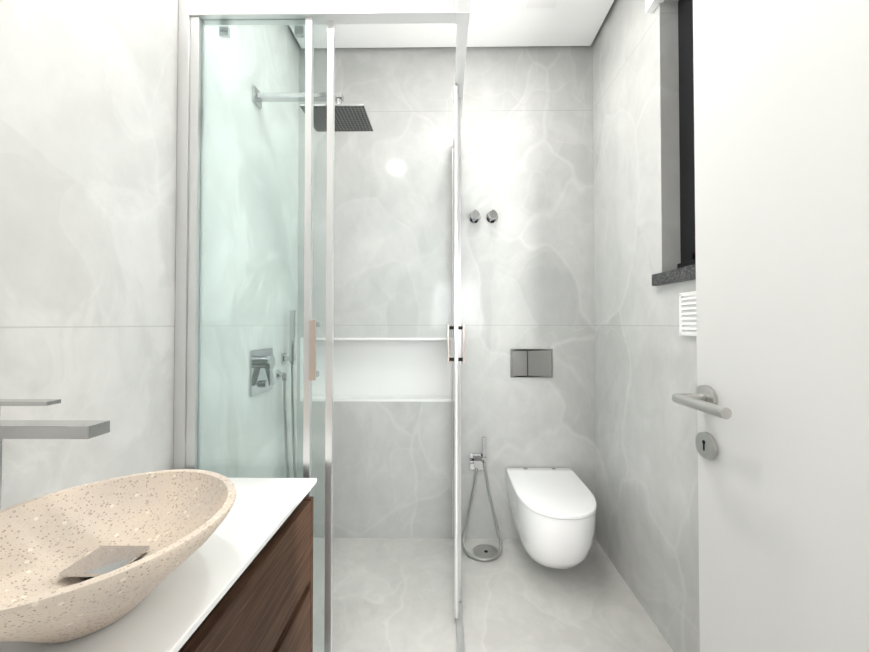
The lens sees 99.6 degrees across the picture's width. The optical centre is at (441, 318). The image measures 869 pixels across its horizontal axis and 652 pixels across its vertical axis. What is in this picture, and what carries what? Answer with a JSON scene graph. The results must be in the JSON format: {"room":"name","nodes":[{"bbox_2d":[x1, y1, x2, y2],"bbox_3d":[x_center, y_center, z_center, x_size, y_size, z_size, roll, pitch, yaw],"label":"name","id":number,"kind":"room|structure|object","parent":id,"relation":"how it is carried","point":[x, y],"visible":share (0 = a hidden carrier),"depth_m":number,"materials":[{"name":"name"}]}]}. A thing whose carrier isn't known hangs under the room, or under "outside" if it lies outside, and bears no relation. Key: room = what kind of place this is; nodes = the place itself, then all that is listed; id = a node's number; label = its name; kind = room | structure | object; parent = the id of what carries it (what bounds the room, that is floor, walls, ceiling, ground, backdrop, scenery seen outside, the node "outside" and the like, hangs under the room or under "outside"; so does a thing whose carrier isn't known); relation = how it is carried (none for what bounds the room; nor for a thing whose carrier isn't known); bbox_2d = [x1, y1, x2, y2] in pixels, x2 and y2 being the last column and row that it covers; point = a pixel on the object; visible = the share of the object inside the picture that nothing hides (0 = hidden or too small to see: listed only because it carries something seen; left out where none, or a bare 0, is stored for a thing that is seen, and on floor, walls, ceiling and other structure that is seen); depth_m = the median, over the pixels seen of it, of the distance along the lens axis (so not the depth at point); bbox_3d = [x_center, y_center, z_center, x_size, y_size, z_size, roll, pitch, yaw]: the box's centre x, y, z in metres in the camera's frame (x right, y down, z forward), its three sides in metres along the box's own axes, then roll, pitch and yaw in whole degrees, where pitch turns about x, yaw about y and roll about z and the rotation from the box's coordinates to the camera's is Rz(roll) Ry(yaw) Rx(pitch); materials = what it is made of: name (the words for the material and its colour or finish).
{"room":"bathroom","nodes":[
{"label":"bathroom","id":0,"kind":"room"},
{"bbox_2d":[0,0,699,651],"bbox_3d":[0.044,-0.158,0.990,1.900,2.840,2.320,0,-1,1],"label":"wall","id":1,"kind":"structure","parent":0,"point":[570,142],"depth_m":1.61,"materials":[{"name":"tile"}]},
{"bbox_2d":[178,496,313,651],"bbox_3d":[-0.573,0.735,0.535,0.424,0.560,0.961,0,-1,1],"label":"bathroom vanity","id":2,"kind":"object","parent":1,"relation":"attached to","point":[265,603],"visible":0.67,"depth_m":0.78,"materials":[{"name":"brown wood"}]},
{"bbox_2d":[0,478,316,651],"bbox_3d":[-0.569,0.442,0.540,0.432,0.013,0.965,0,-1,1],"label":"countertop","id":3,"kind":"structure","parent":2,"relation":"on","point":[172,610],"depth_m":0.61,"materials":[{"name":"white stone"}]},
{"bbox_2d":[0,399,109,509],"bbox_3d":[-0.665,0.284,0.595,0.220,0.302,0.038,0,-1,1],"label":"faucet","id":4,"kind":"object","parent":3,"relation":"on","point":[49,429],"visible":1,"depth_m":0.58,"materials":[{"name":"silver metal"}]},
{"bbox_2d":[0,469,235,643],"bbox_3d":[-0.516,0.367,0.548,0.362,0.134,0.383,0,-1,1],"label":"basin","id":5,"kind":"object","parent":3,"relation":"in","point":[79,561],"visible":1,"depth_m":0.58,"materials":[{"name":"stone"}]},
{"bbox_2d":[173,0,469,651],"bbox_3d":[-0.342,0.096,1.501,0.864,2.106,0.897,0,-1,1],"label":"shower enclosure","id":6,"kind":"object","parent":1,"relation":"attached to","point":[195,17],"visible":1,"depth_m":1.09,"materials":[{"name":"clear glass"}]},
{"bbox_2d":[250,348,274,396],"bbox_3d":[-0.745,0.224,1.568,0.057,0.185,0.180,0,-1,1],"label":"shower mixer","id":7,"kind":"object","parent":6,"relation":"in","point":[259,369],"depth_m":1.54,"materials":[{"name":"silver metal"}]},
{"bbox_2d":[276,310,296,477],"bbox_3d":[-0.737,0.432,1.752,0.069,0.946,0.103,0,-1,1],"label":"shower","id":8,"kind":"object","parent":6,"relation":"in","point":[291,352],"depth_m":1.77,"materials":[{"name":"silver metal"}]},
{"bbox_2d":[252,85,372,131],"bbox_3d":[-0.539,-0.888,1.524,0.471,0.127,0.190,0,-1,1],"label":"shower","id":9,"kind":"object","parent":6,"relation":"in","point":[351,117],"visible":0.69,"depth_m":1.51,"materials":[{"name":"silver metal"}]},
{"bbox_2d":[469,210,480,222],"bbox_3d":[0.174,-0.538,1.920,0.062,0.062,0.066,0,-1,1],"label":"valve","id":10,"kind":"object","parent":1,"relation":"attached to","point":[475,216],"depth_m":1.90,"materials":[{"name":"silver metal"}]},
{"bbox_2d":[462,437,502,560],"bbox_3d":[0.201,0.884,1.835,0.197,0.538,0.193,0,-1,1],"label":"bidet sprayer","id":11,"kind":"object","parent":1,"relation":"attached to","point":[477,461],"visible":1,"depth_m":1.89,"materials":[{"name":"silver metal"}]},
{"bbox_2d":[486,210,497,222],"bbox_3d":[0.264,-0.538,1.919,0.062,0.062,0.066,0,-1,1],"label":"valve","id":12,"kind":"object","parent":1,"relation":"attached to","point":[492,216],"depth_m":1.91,"materials":[{"name":"silver metal"}]},
{"bbox_2d":[510,349,552,376],"bbox_3d":[0.472,0.235,1.932,0.222,0.149,0.012,0,-1,1],"label":"flush plate","id":13,"kind":"object","parent":1,"relation":"attached to","point":[531,362],"visible":1,"depth_m":1.93,"materials":[{"name":"silver metal"}]},
{"bbox_2d":[506,468,596,568],"bbox_3d":[0.502,0.940,1.681,0.342,0.335,0.492,0,-1,1],"label":"toilet","id":14,"kind":"object","parent":1,"relation":"attached to","point":[553,511],"visible":1,"depth_m":1.53,"materials":[{"name":"white ceramic"}]},
{"bbox_2d":[645,0,695,285],"bbox_3d":[0.834,-0.681,0.861,0.138,1.107,1.045,0,-1,1],"label":"window unit","id":15,"kind":"structure","parent":1,"relation":"in","point":[685,270],"depth_m":1.29,"materials":[{"name":"black"}]},
{"bbox_2d":[679,291,695,335],"bbox_3d":[0.790,-0.015,1.149,0.010,0.140,0.140,0,-1,1],"label":"air vent grille","id":16,"kind":"object","parent":1,"relation":"attached to","point":[687,313],"visible":0.48,"depth_m":1.18,"materials":[{"name":"white plastic"}]},
{"bbox_2d":[671,0,868,651],"bbox_3d":[0.538,0.080,0.384,0.122,2.094,0.806,0,-1,-1],"label":"door leaf","id":17,"kind":"structure","parent":1,"relation":"in","point":[778,400],"depth_m":0.59,"materials":[{"name":"white paint"}]},
{"bbox_2d":[473,544,498,560],"bbox_3d":[0.218,1.152,1.813,0.132,0.004,0.132,0,-1,1],"label":"floor drain","id":18,"kind":"object","parent":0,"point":[484,550],"visible":0.77,"depth_m":1.81,"materials":[{"name":"silver metal"}]},
{"bbox_2d":[521,0,560,10],"bbox_3d":[0.456,-1.444,1.635,0.170,0.007,0.170,0,-1,1],"label":"recessed light","id":19,"kind":"object","parent":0,"point":[540,5],"visible":1,"depth_m":1.69,"materials":[{"name":"white plastic"}]}
]}

